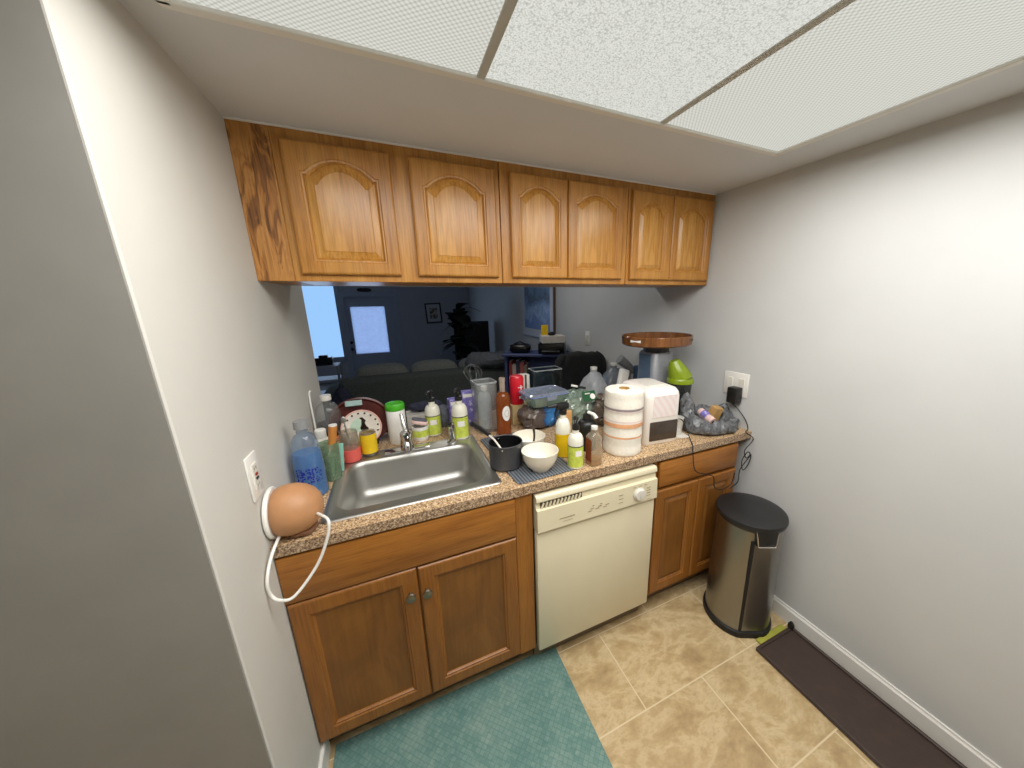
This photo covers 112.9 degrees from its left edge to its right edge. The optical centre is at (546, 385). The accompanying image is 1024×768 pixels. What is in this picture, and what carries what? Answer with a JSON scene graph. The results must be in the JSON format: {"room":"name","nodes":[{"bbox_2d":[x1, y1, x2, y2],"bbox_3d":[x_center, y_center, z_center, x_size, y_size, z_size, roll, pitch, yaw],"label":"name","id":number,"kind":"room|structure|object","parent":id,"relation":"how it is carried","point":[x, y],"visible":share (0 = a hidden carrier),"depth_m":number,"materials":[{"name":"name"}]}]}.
{"room":"kitchen","nodes":[
{"label":"kitchen","id":0,"kind":"room"},
{"bbox_2d":[0,0,272,767],"bbox_3d":[-1.603,0.430,0.291,1.997,2.350,0.006,-7,15,-23],"label":"wall","id":1,"kind":"structure","parent":0,"point":[118,648],"depth_m":0.60,"materials":[{"name":"grey paint"}]},
{"bbox_2d":[42,0,325,767],"bbox_3d":[-1.004,0.110,1.210,0.115,2.511,1.272,-7,15,-23],"label":"wall","id":2,"kind":"structure","parent":0,"point":[230,351],"depth_m":0.78,"materials":[{"name":"paint"}]},
{"bbox_2d":[243,450,263,502],"bbox_3d":[-0.794,0.244,0.922,0.012,0.124,0.074,-7,15,-23],"label":"wall outlet","id":3,"kind":"object","parent":2,"relation":"attached to","point":[251,466],"visible":1,"depth_m":0.91,"materials":[{"name":"white plastic"}]},
{"bbox_2d":[250,461,260,489],"bbox_3d":[-0.793,0.244,0.922,0.005,0.072,0.034,-7,15,-23],"label":"socket","id":4,"kind":"object","parent":3,"relation":"attached to","point":[255,476],"depth_m":0.92,"materials":[{"name":"white plastic"}]},
{"bbox_2d":[318,740,330,767],"bbox_3d":[-0.738,1.331,1.097,0.012,0.090,0.322,-7,15,-23],"label":"baseboard","id":5,"kind":"structure","parent":2,"relation":"attached to","point":[325,751],"depth_m":1.18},
{"bbox_2d":[317,286,469,383],"bbox_3d":[-3.938,-1.364,7.039,4.855,2.501,0.120,-7,15,-23],"label":"wall","id":6,"kind":"structure","parent":0,"point":[422,341],"depth_m":7.51,"materials":[{"name":"paint"}]},
{"bbox_2d":[333,286,348,361],"bbox_3d":[-4.672,-1.261,6.660,1.155,1.660,0.055,-7,15,-23],"label":"window","id":7,"kind":"structure","parent":6,"relation":"in","point":[345,358],"depth_m":6.88,"materials":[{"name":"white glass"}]},
{"bbox_2d":[343,297,400,374],"bbox_3d":[-3.668,-1.019,7.200,0.980,1.746,0.105,-7,15,-23],"label":"door","id":8,"kind":"structure","parent":6,"relation":"in","point":[371,321],"depth_m":7.17,"materials":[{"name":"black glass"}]},
{"bbox_2d":[350,306,389,353],"bbox_3d":[-3.728,-1.180,7.155,0.640,0.970,0.004,-7,15,-23],"label":"shade","id":9,"kind":"object","parent":8,"relation":"attached to","point":[369,325],"depth_m":7.15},
{"bbox_2d":[339,292,405,376],"bbox_3d":[-3.663,-1.045,7.182,1.100,1.806,0.050,-7,15,-23],"label":"trim","id":10,"kind":"structure","parent":6,"relation":"attached to","point":[394,295],"depth_m":7.08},
{"bbox_2d":[424,303,442,323],"bbox_3d":[-2.525,-1.623,7.545,0.357,0.453,0.023,-7,15,-23],"label":"framed picture","id":11,"kind":"object","parent":6,"relation":"attached to","point":[432,310],"visible":1,"depth_m":7.54},
{"bbox_2d":[289,285,659,287],"bbox_3d":[-0.180,-0.927,1.764,2.055,0.788,0.095,-7,15,-23],"label":"wall header","id":12,"kind":"structure","parent":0,"point":[289,285],"depth_m":1.77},
{"bbox_2d":[224,119,501,285],"bbox_3d":[-0.639,-0.654,1.366,0.843,0.466,0.340,-7,15,-23],"label":"upper cabinet","id":13,"kind":"object","parent":12,"relation":"attached to","point":[319,209],"visible":1,"depth_m":1.19,"materials":[{"name":"brown wood"}]},
{"bbox_2d":[489,161,628,286],"bbox_3d":[0.038,-0.736,1.659,0.636,0.466,0.340,-7,15,-23],"label":"upper cabinet","id":14,"kind":"object","parent":12,"relation":"attached to","point":[558,228],"visible":0.99,"depth_m":1.50,"materials":[{"name":"brown wood"}]},
{"bbox_2d":[598,182,714,286],"bbox_3d":[0.589,-0.802,1.897,0.565,0.466,0.340,-7,15,-23],"label":"upper cabinet","id":15,"kind":"object","parent":12,"relation":"attached to","point":[669,231],"visible":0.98,"depth_m":1.74,"materials":[{"name":"brown wood"}]},
{"bbox_2d":[119,0,1023,193],"bbox_3d":[-0.380,-0.556,-0.204,4.255,0.100,3.420,-7,15,-23],"label":"ceiling","id":16,"kind":"structure","parent":0,"point":[244,73],"depth_m":1.00,"materials":[{"name":"paint"}]},
{"bbox_2d":[155,0,1023,156],"bbox_3d":[0.343,-0.664,0.418,1.755,0.012,1.242,-7,15,-23],"label":"recessed light","id":17,"kind":"object","parent":16,"relation":"in","point":[775,78],"visible":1,"depth_m":0.75,"materials":[{"name":"plastic"}]},
{"bbox_2d":[182,0,504,74],"bbox_3d":[-0.181,-0.604,0.191,0.566,0.003,1.218,-7,15,-23],"label":"diffuser","id":18,"kind":"object","parent":17,"relation":"attached to","point":[439,37],"depth_m":0.68,"materials":[{"name":"plastic"}]},
{"bbox_2d":[486,0,840,121],"bbox_3d":[0.346,-0.668,0.419,0.566,0.003,1.218,-7,15,-23],"label":"diffuser","id":19,"kind":"object","parent":17,"relation":"attached to","point":[628,60],"depth_m":0.75,"materials":[{"name":"plastic"}]},
{"bbox_2d":[667,0,1023,150],"bbox_3d":[0.870,-0.731,0.645,0.559,0.003,1.218,-7,15,-23],"label":"diffuser","id":20,"kind":"object","parent":17,"relation":"attached to","point":[862,61],"depth_m":0.83,"materials":[{"name":"plastic"}]},
{"bbox_2d":[319,382,878,767],"bbox_3d":[-1.908,0.928,3.111,4.755,0.081,9.700,-7,15,-23],"label":"floor","id":21,"kind":"structure","parent":0,"point":[659,684],"depth_m":1.39,"materials":[{"name":"tile"}]},
{"bbox_2d":[316,362,343,394],"bbox_3d":[-3.038,0.116,4.590,0.504,0.802,0.304,-7,15,-23],"label":"shelf","id":22,"kind":"object","parent":21,"relation":"on","point":[338,377],"visible":0.24,"depth_m":4.51,"materials":[{"name":"grey plastic"}]},
{"bbox_2d":[315,355,333,365],"bbox_3d":[-2.970,-0.345,4.508,0.200,0.130,0.140,-7,15,-23],"label":"case","id":23,"kind":"object","parent":22,"relation":"on","point":[321,360],"visible":0.89,"depth_m":4.46,"materials":[{"name":"black paint"}]},
{"bbox_2d":[275,494,535,742],"bbox_3d":[-0.540,0.819,1.510,0.812,0.876,0.648,-7,15,-23],"label":"base cabinet","id":24,"kind":"object","parent":21,"relation":"on","point":[388,621],"visible":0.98,"depth_m":1.21,"materials":[{"name":"brown wood"}]},
{"bbox_2d":[270,398,751,558],"bbox_3d":[-0.053,0.267,1.804,2.055,0.036,0.956,-7,15,-23],"label":"countertop","id":25,"kind":"structure","parent":24,"relation":"on","point":[360,526],"depth_m":1.31,"materials":[{"name":"stone"}]},
{"bbox_2d":[262,482,330,601],"bbox_3d":[-0.726,0.435,1.015,0.162,0.276,0.231,-7,15,-23],"label":"lamp","id":26,"kind":"object","parent":25,"relation":"on","point":[294,510],"visible":1,"depth_m":0.97,"materials":[{"name":"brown plastic"}]},
{"bbox_2d":[290,419,328,494],"bbox_3d":[-0.862,0.260,1.218,0.096,0.284,0.097,-7,15,-23],"label":"water bottle","id":27,"kind":"object","parent":25,"relation":"on","point":[309,467],"visible":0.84,"depth_m":1.19,"materials":[{"name":"blue plastic"}]},
{"bbox_2d":[308,391,316,428],"bbox_3d":[-1.082,0.167,1.576,0.014,0.295,0.043,-8,16,-27],"label":"stick","id":28,"kind":"object","parent":25,"relation":"on","point":[309,397],"visible":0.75,"depth_m":1.56,"materials":[{"name":"plastic"}]},
{"bbox_2d":[314,428,335,472],"bbox_3d":[-0.920,0.266,1.396,0.060,0.186,0.060,-7,15,-23],"label":"bottle","id":29,"kind":"object","parent":25,"relation":"on","point":[321,439],"visible":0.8,"depth_m":1.37,"materials":[{"name":"plastic"}]},
{"bbox_2d":[315,394,345,446],"bbox_3d":[-1.038,0.171,1.617,0.108,0.266,0.108,-7,15,-23],"label":"jug","id":30,"kind":"object","parent":25,"relation":"on","point":[325,397],"visible":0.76,"depth_m":1.59,"materials":[{"name":"plastic"}]},
{"bbox_2d":[328,397,387,446],"bbox_3d":[-0.916,0.172,1.665,0.269,0.236,0.095,-7,15,-23],"label":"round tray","id":31,"kind":"object","parent":25,"relation":"on","point":[343,409],"visible":0.38,"depth_m":1.65,"materials":[{"name":"brown wood"}]},
{"bbox_2d":[340,410,381,444],"bbox_3d":[-0.871,0.197,1.593,0.172,0.170,0.039,-7,15,-23],"label":"plate","id":32,"kind":"object","parent":25,"relation":"on","point":[361,420],"visible":0.73,"depth_m":1.59,"materials":[{"name":"ceramic"}]},
{"bbox_2d":[384,401,405,444],"bbox_3d":[-0.748,0.182,1.686,0.089,0.204,0.089,-7,15,-23],"label":"wipes canister","id":33,"kind":"object","parent":25,"relation":"on","point":[393,409],"visible":0.89,"depth_m":1.65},
{"bbox_2d":[385,414,429,454],"bbox_3d":[-0.636,0.234,1.532,0.200,0.169,0.232,-7,15,-23],"label":"faucet","id":34,"kind":"object","parent":25,"relation":"on","point":[406,439],"visible":1,"depth_m":1.58,"materials":[{"name":"silver metal"}]},
{"bbox_2d":[321,435,501,523],"bbox_3d":[-0.551,0.430,1.443,0.600,0.176,0.534,-7,15,-23],"label":"sink","id":35,"kind":"object","parent":25,"relation":"in","point":[377,482],"visible":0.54,"depth_m":1.53,"materials":[{"name":"silver metal"}]},
{"bbox_2d":[336,443,343,471],"bbox_3d":[-0.847,0.292,1.391,0.034,0.125,0.004,-7,15,-23],"label":"scraper","id":36,"kind":"object","parent":35,"relation":"on","point":[340,447],"visible":0.86,"depth_m":1.39,"materials":[{"name":"green plastic"}]},
{"bbox_2d":[339,429,361,462],"bbox_3d":[-0.866,0.262,1.490,0.077,0.135,0.077,-7,15,-23],"label":"drinking glass","id":37,"kind":"object","parent":35,"relation":"on","point":[352,454],"visible":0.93,"depth_m":1.48,"materials":[{"name":"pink glass"}]},
{"bbox_2d":[359,430,377,453],"bbox_3d":[-0.816,0.259,1.550,0.069,0.110,0.069,-7,15,-23],"label":"jar","id":38,"kind":"object","parent":35,"relation":"on","point":[368,439],"visible":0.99,"depth_m":1.53,"materials":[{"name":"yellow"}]},
{"bbox_2d":[444,422,457,442],"bbox_3d":[-0.477,0.224,1.681,0.063,0.112,0.051,-14,19,-42],"label":"sprayer","id":39,"kind":"object","parent":35,"relation":"on","point":[451,426],"visible":1,"depth_m":1.67,"materials":[{"name":"silver metal"}]},
{"bbox_2d":[451,387,468,439],"bbox_3d":[-0.443,0.137,1.719,0.081,0.268,0.082,-7,15,-23],"label":"soap bottle","id":40,"kind":"object","parent":35,"relation":"on","point":[459,413],"visible":0.95,"depth_m":1.69,"materials":[{"name":"plastic"}]},
{"bbox_2d":[406,410,424,428],"bbox_3d":[-0.688,0.181,1.950,0.220,0.076,0.111,-7,15,-23],"label":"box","id":41,"kind":"object","parent":25,"relation":"on","point":[409,414],"visible":0.3,"depth_m":1.88,"materials":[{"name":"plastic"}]},
{"bbox_2d":[409,400,442,411],"bbox_3d":[-0.692,0.112,1.943,0.182,0.055,0.086,-7,15,-23],"label":"cloth","id":42,"kind":"object","parent":41,"relation":"on","point":[420,406],"visible":0.67,"depth_m":1.90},
{"bbox_2d":[412,424,428,441],"bbox_3d":[-0.642,0.237,1.726,0.080,0.075,0.080,-7,15,-23],"label":"jar","id":43,"kind":"object","parent":25,"relation":"on","point":[420,433],"visible":0.97,"depth_m":1.70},
{"bbox_2d":[411,417,427,425],"bbox_3d":[-0.643,0.179,1.711,0.078,0.046,0.052,-7,15,-23],"label":"scrubber","id":44,"kind":"object","parent":43,"relation":"in","point":[415,420],"visible":1,"depth_m":1.69,"materials":[{"name":"grey plastic"}]},
{"bbox_2d":[425,390,441,436],"bbox_3d":[-0.598,0.139,1.767,0.078,0.244,0.079,-7,15,-23],"label":"soap bottle","id":45,"kind":"object","parent":25,"relation":"on","point":[432,411],"visible":0.97,"depth_m":1.74,"materials":[{"name":"plastic"}]},
{"bbox_2d":[439,405,448,425],"bbox_3d":[-0.586,0.168,1.900,0.087,0.126,0.076,-7,15,-23],"label":"cloth","id":46,"kind":"object","parent":25,"relation":"on","point":[444,415],"visible":0.48,"depth_m":1.87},
{"bbox_2d":[446,397,454,421],"bbox_3d":[-0.512,0.148,1.888,0.068,0.165,0.057,-9,16,-30],"label":"carton","id":47,"kind":"object","parent":25,"relation":"on","point":[450,401],"visible":0.3,"depth_m":1.85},
{"bbox_2d":[461,389,474,424],"bbox_3d":[-0.449,0.123,1.922,0.060,0.196,0.057,-6,15,-19],"label":"carton","id":48,"kind":"object","parent":25,"relation":"on","point":[467,397],"visible":0.58,"depth_m":1.89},
{"bbox_2d":[470,378,496,415],"bbox_3d":[-0.334,0.106,1.819,0.114,0.276,0.114,-9,16,-29],"label":"glass pitcher","id":49,"kind":"object","parent":25,"relation":"on","point":[472,380],"visible":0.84,"depth_m":1.78,"materials":[{"name":"clear glass"}]},
{"bbox_2d":[478,385,492,428],"bbox_3d":[-0.334,0.113,1.821,0.072,0.236,0.072,-7,15,-23],"label":"milk bottle","id":50,"kind":"object","parent":49,"relation":"in","point":[484,398],"visible":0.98,"depth_m":1.79,"materials":[{"name":"plastic"}]},
{"bbox_2d":[496,377,510,434],"bbox_3d":[-0.226,0.106,1.750,0.075,0.308,0.077,-7,15,-23],"label":"wine bottle","id":51,"kind":"object","parent":25,"relation":"on","point":[503,412],"visible":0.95,"depth_m":1.73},
{"bbox_2d":[510,402,525,424],"bbox_3d":[-0.166,0.153,1.959,0.095,0.112,0.090,-7,15,-23],"label":"carton","id":52,"kind":"object","parent":25,"relation":"on","point":[514,409],"visible":0.28,"depth_m":1.91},
{"bbox_2d":[509,374,523,404],"bbox_3d":[-0.171,0.019,1.923,0.080,0.166,0.080,-7,15,-23],"label":"canister","id":53,"kind":"object","parent":52,"relation":"on","point":[516,383],"visible":0.98,"depth_m":1.89,"materials":[{"name":"metal"}]},
{"bbox_2d":[520,373,529,403],"bbox_3d":[-0.156,0.049,2.101,0.090,0.245,0.051,-9,16,-29],"label":"box","id":54,"kind":"object","parent":25,"relation":"on","point":[526,380],"visible":0.41,"depth_m":2.08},
{"bbox_2d":[481,432,572,483],"bbox_3d":[-0.111,0.308,1.560,0.260,0.006,0.504,-8,16,-27],"label":"drying mat","id":55,"kind":"object","parent":25,"relation":"on","point":[523,474],"visible":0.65,"depth_m":1.38,"materials":[{"name":"fabric"}]},
{"bbox_2d":[470,421,522,471],"bbox_3d":[-0.208,0.249,1.467,0.144,0.158,0.257,-11,17,-36],"label":"saucepan","id":56,"kind":"object","parent":55,"relation":"on","point":[505,454],"visible":0.98,"depth_m":1.39,"materials":[{"name":"black metal"}]},
{"bbox_2d":[512,429,544,447],"bbox_3d":[-0.082,0.265,1.548,0.153,0.084,0.153,-7,15,-23],"label":"bowl","id":57,"kind":"object","parent":55,"relation":"on","point":[526,435],"visible":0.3,"depth_m":1.60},
{"bbox_2d":[521,442,558,472],"bbox_3d":[-0.028,0.303,1.397,0.153,0.084,0.153,-7,15,-23],"label":"bowl","id":58,"kind":"object","parent":55,"relation":"on","point":[539,457],"visible":1,"depth_m":1.41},
{"bbox_2d":[518,400,558,429],"bbox_3d":[-0.042,0.163,1.878,0.234,0.142,0.154,-9,16,-29],"label":"bag","id":59,"kind":"object","parent":25,"relation":"on","point":[529,417],"visible":0.88,"depth_m":1.82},
{"bbox_2d":[519,386,568,407],"bbox_3d":[-0.017,0.059,1.847,0.248,0.078,0.184,-9,16,-29],"label":"food container","id":60,"kind":"object","parent":59,"relation":"on","point":[543,393],"visible":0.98,"depth_m":1.79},
{"bbox_2d":[547,402,570,457],"bbox_3d":[0.055,0.195,1.499,0.108,0.250,0.072,-7,15,-23],"label":"spray bottle","id":61,"kind":"object","parent":25,"relation":"on","point":[562,428],"visible":0.95,"depth_m":1.48,"materials":[{"name":"plastic"}]},
{"bbox_2d":[567,416,583,469],"bbox_3d":[0.119,0.232,1.402,0.067,0.224,0.068,-7,15,-23],"label":"soap bottle","id":62,"kind":"object","parent":25,"relation":"on","point":[575,444],"visible":1,"depth_m":1.38,"materials":[{"name":"plastic"}]},
{"bbox_2d":[557,390,596,423],"bbox_3d":[0.167,0.115,1.913,0.210,0.204,0.202,-7,15,-23],"label":"bag","id":63,"kind":"object","parent":25,"relation":"on","point":[587,395],"visible":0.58,"depth_m":1.83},
{"bbox_2d":[578,410,597,451],"bbox_3d":[0.186,0.205,1.582,0.088,0.188,0.088,-3,14,-8],"label":"bottle","id":64,"kind":"object","parent":25,"relation":"on","point":[585,423],"visible":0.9,"depth_m":1.55,"materials":[{"name":"plastic"}]},
{"bbox_2d":[579,366,606,406],"bbox_3d":[0.320,-0.005,2.278,0.168,0.253,0.148,-13,18,-40],"label":"milk jug","id":65,"kind":"object","parent":25,"relation":"on","point":[594,380],"visible":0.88,"depth_m":2.22,"materials":[{"name":"plastic"}]},
{"bbox_2d":[585,425,601,465],"bbox_3d":[0.199,0.250,1.430,0.054,0.174,0.052,-7,15,-24],"label":"oil bottle","id":66,"kind":"object","parent":25,"relation":"on","point":[592,460],"visible":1,"depth_m":1.43,"materials":[{"name":"glass"}]},
{"bbox_2d":[591,390,604,424],"bbox_3d":[0.315,0.130,1.879,0.133,0.198,0.183,-7,15,-23],"label":"bag","id":67,"kind":"object","parent":25,"relation":"on","point":[598,404],"visible":0.41,"depth_m":1.85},
{"bbox_2d":[602,362,619,385],"bbox_3d":[0.480,-0.039,2.406,0.168,0.253,0.148,-4,14,-12],"label":"bottle","id":68,"kind":"object","parent":25,"relation":"on","point":[610,376],"visible":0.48,"depth_m":2.35,"materials":[{"name":"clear plastic"}]},
{"bbox_2d":[616,368,628,383],"bbox_3d":[0.467,0.026,2.142,0.049,0.270,0.139,12,19,41],"label":"case","id":69,"kind":"object","parent":25,"relation":"on","point":[623,374],"visible":0.44,"depth_m":2.12,"materials":[{"name":"plastic"}]},
{"bbox_2d":[603,384,643,456],"bbox_3d":[0.349,0.153,1.553,0.176,0.298,0.176,-7,15,-23],"label":"paper towel roll","id":70,"kind":"object","parent":25,"relation":"on","point":[623,403],"visible":1,"depth_m":1.49,"materials":[{"name":"paper"}]},
{"bbox_2d":[616,355,633,378],"bbox_3d":[0.570,-0.077,2.445,0.156,0.304,0.075,-5,15,-16],"label":"blender","id":71,"kind":"object","parent":25,"relation":"on","point":[621,360],"visible":0.56,"depth_m":2.40,"materials":[{"name":"grey plastic"}]},
{"bbox_2d":[637,348,672,383],"bbox_3d":[0.640,-0.034,2.020,0.176,0.427,0.186,-7,15,-23],"label":"juicer","id":72,"kind":"object","parent":25,"relation":"on","point":[653,362],"visible":0.28,"depth_m":1.92,"materials":[{"name":"silver metal"}]},
{"bbox_2d":[622,332,692,347],"bbox_3d":[0.637,-0.269,1.961,0.420,0.056,0.361,-7,15,-23],"label":"wooden tray","id":73,"kind":"object","parent":72,"relation":"on","point":[635,339],"visible":1,"depth_m":1.84,"materials":[{"name":"brown wood"}]},
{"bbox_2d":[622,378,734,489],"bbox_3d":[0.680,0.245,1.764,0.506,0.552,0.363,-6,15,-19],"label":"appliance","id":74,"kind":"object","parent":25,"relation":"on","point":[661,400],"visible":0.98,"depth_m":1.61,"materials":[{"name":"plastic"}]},
{"bbox_2d":[666,359,693,411],"bbox_3d":[0.740,0.029,1.893,0.142,0.364,0.142,-7,15,-23],"label":"blender jar","id":75,"kind":"object","parent":25,"relation":"on","point":[679,375],"visible":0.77,"depth_m":1.83,"materials":[{"name":"green plastic"}]},
{"bbox_2d":[677,415,683,433],"bbox_3d":[0.675,0.204,1.768,0.075,0.087,0.075,-7,15,-23],"label":"cup","id":76,"kind":"object","parent":25,"relation":"on","point":[680,422],"visible":0.4,"depth_m":1.74,"materials":[{"name":"ceramic"}]},
{"bbox_2d":[678,393,737,435],"bbox_3d":[0.865,0.130,1.813,0.337,0.201,0.262,-7,15,-23],"label":"bag","id":77,"kind":"object","parent":25,"relation":"on","point":[727,423],"visible":0.88,"depth_m":1.75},
{"bbox_2d":[697,408,715,423],"bbox_3d":[0.848,0.163,1.797,0.045,0.074,0.105,-6,15,-21],"label":"tube","id":78,"kind":"object","parent":77,"relation":"in","point":[705,415],"visible":0.89,"depth_m":1.78,"materials":[{"name":"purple plastic"}]},
{"bbox_2d":[708,405,723,421],"bbox_3d":[0.912,0.151,1.841,0.064,0.097,0.062,-7,15,-23],"label":"kraft box","id":79,"kind":"object","parent":77,"relation":"in","point":[715,411],"visible":0.6,"depth_m":1.82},
{"bbox_3d":[-0.854,0.296,1.338,0.072,0.155,0.072,-7,15,-23],"label":"tumbler","id":80,"kind":"object","parent":25,"relation":"on","visible":0},
{"bbox_2d":[328,423,336,476],"bbox_3d":[-0.846,0.255,1.344,0.050,0.213,0.032,-7,15,-23],"label":"dish brush","id":81,"kind":"object","parent":80,"relation":"in","point":[332,428],"visible":1,"depth_m":1.32,"materials":[{"name":"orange plastic"}]},
{"bbox_2d":[322,358,505,422],"bbox_3d":[-1.525,0.108,4.334,2.240,0.905,0.910,-7,15,-23],"label":"sofa","id":82,"kind":"object","parent":21,"relation":"on","point":[384,383],"visible":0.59,"depth_m":3.88,"materials":[{"name":"leather"}]},
{"bbox_2d":[355,363,408,376],"bbox_3d":[-1.922,-0.046,3.994,0.580,0.430,0.300,-7,15,-23],"label":"cushion","id":83,"kind":"object","parent":82,"relation":"on","point":[382,368],"depth_m":3.86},
{"bbox_2d":[410,359,457,371],"bbox_3d":[-1.393,-0.110,4.222,0.580,0.430,0.300,-7,15,-23],"label":"cushion","id":84,"kind":"object","parent":82,"relation":"on","point":[435,364],"depth_m":4.08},
{"bbox_2d":[458,358,469,367],"bbox_3d":[-0.864,-0.174,4.451,0.580,0.430,0.300,-7,15,-23],"label":"cushion","id":85,"kind":"object","parent":82,"relation":"on","point":[462,363],"depth_m":4.24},
{"bbox_2d":[465,348,506,369],"bbox_3d":[-0.729,-0.321,4.204,0.554,0.274,0.422,-7,15,-23],"label":"blanket","id":86,"kind":"object","parent":82,"relation":"on","point":[490,358],"visible":0.87,"depth_m":4.05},
{"bbox_2d":[440,303,481,359],"bbox_3d":[-1.393,-0.540,5.512,0.687,1.586,0.713,-7,15,-23],"label":"potted palm","id":87,"kind":"object","parent":21,"relation":"on","point":[458,317],"visible":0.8,"depth_m":5.33,"materials":[{"name":"plant"}]},
{"bbox_2d":[453,321,489,365],"bbox_3d":[-1.338,-0.526,6.121,0.730,1.260,0.400,-7,15,-23],"label":"television","id":88,"kind":"object","parent":21,"relation":"on","point":[481,335],"visible":0.13,"depth_m":6.04,"materials":[{"name":"black paint"}]},
{"bbox_2d":[333,647,612,767],"bbox_3d":[-0.167,1.393,0.986,0.897,0.010,1.008,-7,15,-23],"label":"floor mat","id":89,"kind":"object","parent":21,"relation":"on","point":[529,712],"visible":1,"depth_m":1.29,"materials":[{"name":"fabric"}]},
{"bbox_2d":[502,350,567,403],"bbox_3d":[-0.104,0.180,3.609,0.640,1.085,0.310,1,14,7],"label":"bookcase","id":90,"kind":"object","parent":21,"relation":"on","point":[542,378],"visible":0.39,"depth_m":3.63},
{"bbox_2d":[509,341,530,352],"bbox_3d":[-0.272,-0.402,3.469,0.220,0.116,0.160,1,14,7],"label":"case","id":91,"kind":"object","parent":90,"relation":"on","point":[517,347],"visible":1,"depth_m":3.41,"materials":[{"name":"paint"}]},
{"bbox_2d":[538,341,565,353],"bbox_3d":[0.052,-0.384,3.404,0.260,0.105,0.270,1,14,7],"label":"printer","id":92,"kind":"object","parent":90,"relation":"on","point":[543,348],"visible":0.88,"depth_m":3.31,"materials":[{"name":"black paint"}]},
{"bbox_2d":[541,350,559,353],"bbox_3d":[0.039,-0.332,3.310,0.180,0.030,0.060,1,14,7],"label":"tray","id":93,"kind":"object","parent":92,"relation":"on","point":[542,351],"depth_m":3.29,"materials":[{"name":"black paint"}]},
{"bbox_2d":[540,334,564,342],"bbox_3d":[0.055,-0.476,3.407,0.230,0.070,0.180,-3,14,-9],"label":"box","id":94,"kind":"object","parent":92,"relation":"on","point":[557,338],"visible":0.98,"depth_m":3.33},
{"bbox_2d":[532,463,657,654],"bbox_3d":[0.115,0.749,1.774,0.591,0.868,0.643,-7,15,-23],"label":"dishwasher","id":95,"kind":"object","parent":21,"relation":"on","point":[592,537],"visible":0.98,"depth_m":1.48,"materials":[{"name":"beige metal"}]},
{"bbox_2d":[647,441,737,597],"bbox_3d":[0.639,0.673,2.035,0.560,0.876,0.620,-7,15,-23],"label":"base cabinet","id":96,"kind":"object","parent":21,"relation":"on","point":[684,509],"visible":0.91,"depth_m":1.72,"materials":[{"name":"brown wood"}]},
{"bbox_2d":[703,492,788,638],"bbox_3d":[0.984,0.883,1.698,0.314,0.625,0.313,0,14,2],"label":"trash can","id":97,"kind":"object","parent":21,"relation":"on","point":[738,596],"visible":1,"depth_m":1.60,"materials":[{"name":"silver metal"}]},
{"bbox_2d":[756,621,966,767],"bbox_3d":[1.250,1.279,1.285,0.264,0.051,0.830,-7,15,-23],"label":"floor mat","id":98,"kind":"object","parent":21,"relation":"on","point":[888,738],"visible":1,"depth_m":1.35,"materials":[{"name":"black plastic"}]},
{"bbox_3d":[0.196,0.274,3.190,0.420,1.102,0.478,-7,15,-23],"label":"dining chair","id":99,"kind":"object","parent":21,"relation":"on","visible":0},
{"bbox_2d":[553,351,606,401],"bbox_3d":[0.274,0.031,2.926,0.510,0.663,0.187,-7,15,-23],"label":"jacket","id":100,"kind":"object","parent":99,"relation":"hanging from","point":[576,365],"visible":0.52,"depth_m":2.80,"materials":[{"name":"black fabric"}]},
{"bbox_3d":[-1.900,0.617,3.264,0.360,0.452,0.360,-7,15,-23],"label":"stool","id":101,"kind":"object","parent":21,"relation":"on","visible":0},
{"bbox_2d":[327,385,351,416],"bbox_3d":[-1.905,0.183,3.152,0.259,0.409,0.230,-7,15,-23],"label":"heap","id":102,"kind":"object","parent":101,"relation":"on","point":[340,394],"visible":0.41,"depth_m":3.08,"materials":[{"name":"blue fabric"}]},
{"bbox_2d":[468,92,1023,767],"bbox_3d":[0.200,-0.590,3.712,0.100,2.681,9.700,-7,15,-23],"label":"wall","id":103,"kind":"structure","parent":0,"point":[870,297],"depth_m":1.27,"materials":[{"name":"paint"}]},
{"bbox_2d":[223,116,716,194],"bbox_3d":[-0.026,-0.913,1.412,2.055,0.005,0.005,-7,15,-23],"label":"trim","id":104,"kind":"structure","parent":103,"relation":"attached to","point":[224,117],"depth_m":1.24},
{"bbox_2d":[522,287,555,337],"bbox_3d":[-0.118,-0.963,4.183,0.026,0.840,1.002,-7,15,-23],"label":"framed poster","id":105,"kind":"object","parent":103,"relation":"attached to","point":[539,303],"visible":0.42,"depth_m":4.14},
{"bbox_2d":[524,287,549,331],"bbox_3d":[-0.132,-1.003,4.180,0.002,0.600,0.800,-7,15,-23],"label":"print","id":106,"kind":"object","parent":105,"relation":"attached to","point":[536,299],"depth_m":4.18},
{"bbox_2d":[723,370,749,397],"bbox_3d":[1.023,-0.011,1.833,0.009,0.126,0.144,-7,15,-23],"label":"double outlet","id":107,"kind":"object","parent":103,"relation":"attached to","point":[731,378],"visible":0.85,"depth_m":1.82,"materials":[{"name":"white plastic"}]},
{"bbox_2d":[726,376,732,387],"bbox_3d":[1.007,-0.018,1.862,0.005,0.068,0.034,-7,15,-23],"label":"socket","id":108,"kind":"object","parent":107,"relation":"attached to","point":[729,379],"depth_m":1.86,"materials":[{"name":"white plastic"}]},
{"bbox_2d":[738,378,744,391],"bbox_3d":[1.035,-0.003,1.802,0.005,0.068,0.034,-7,15,-23],"label":"socket","id":109,"kind":"object","parent":107,"relation":"attached to","point":[741,381],"depth_m":1.79,"materials":[{"name":"white plastic"}]},
{"bbox_2d":[726,386,753,488],"bbox_3d":[0.987,0.268,1.799,0.150,0.503,0.166,-7,15,-23],"label":"power adapter","id":110,"kind":"object","parent":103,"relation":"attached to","point":[734,393],"visible":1,"depth_m":1.79,"materials":[{"name":"black plastic"}]},
{"bbox_2d":[771,595,1000,767],"bbox_3d":[1.617,1.366,0.840,0.012,0.090,2.600,-7,15,-23],"label":"baseboard","id":111,"kind":"structure","parent":103,"relation":"attached to","point":[967,754],"depth_m":1.35,"materials":[{"name":"wood"}]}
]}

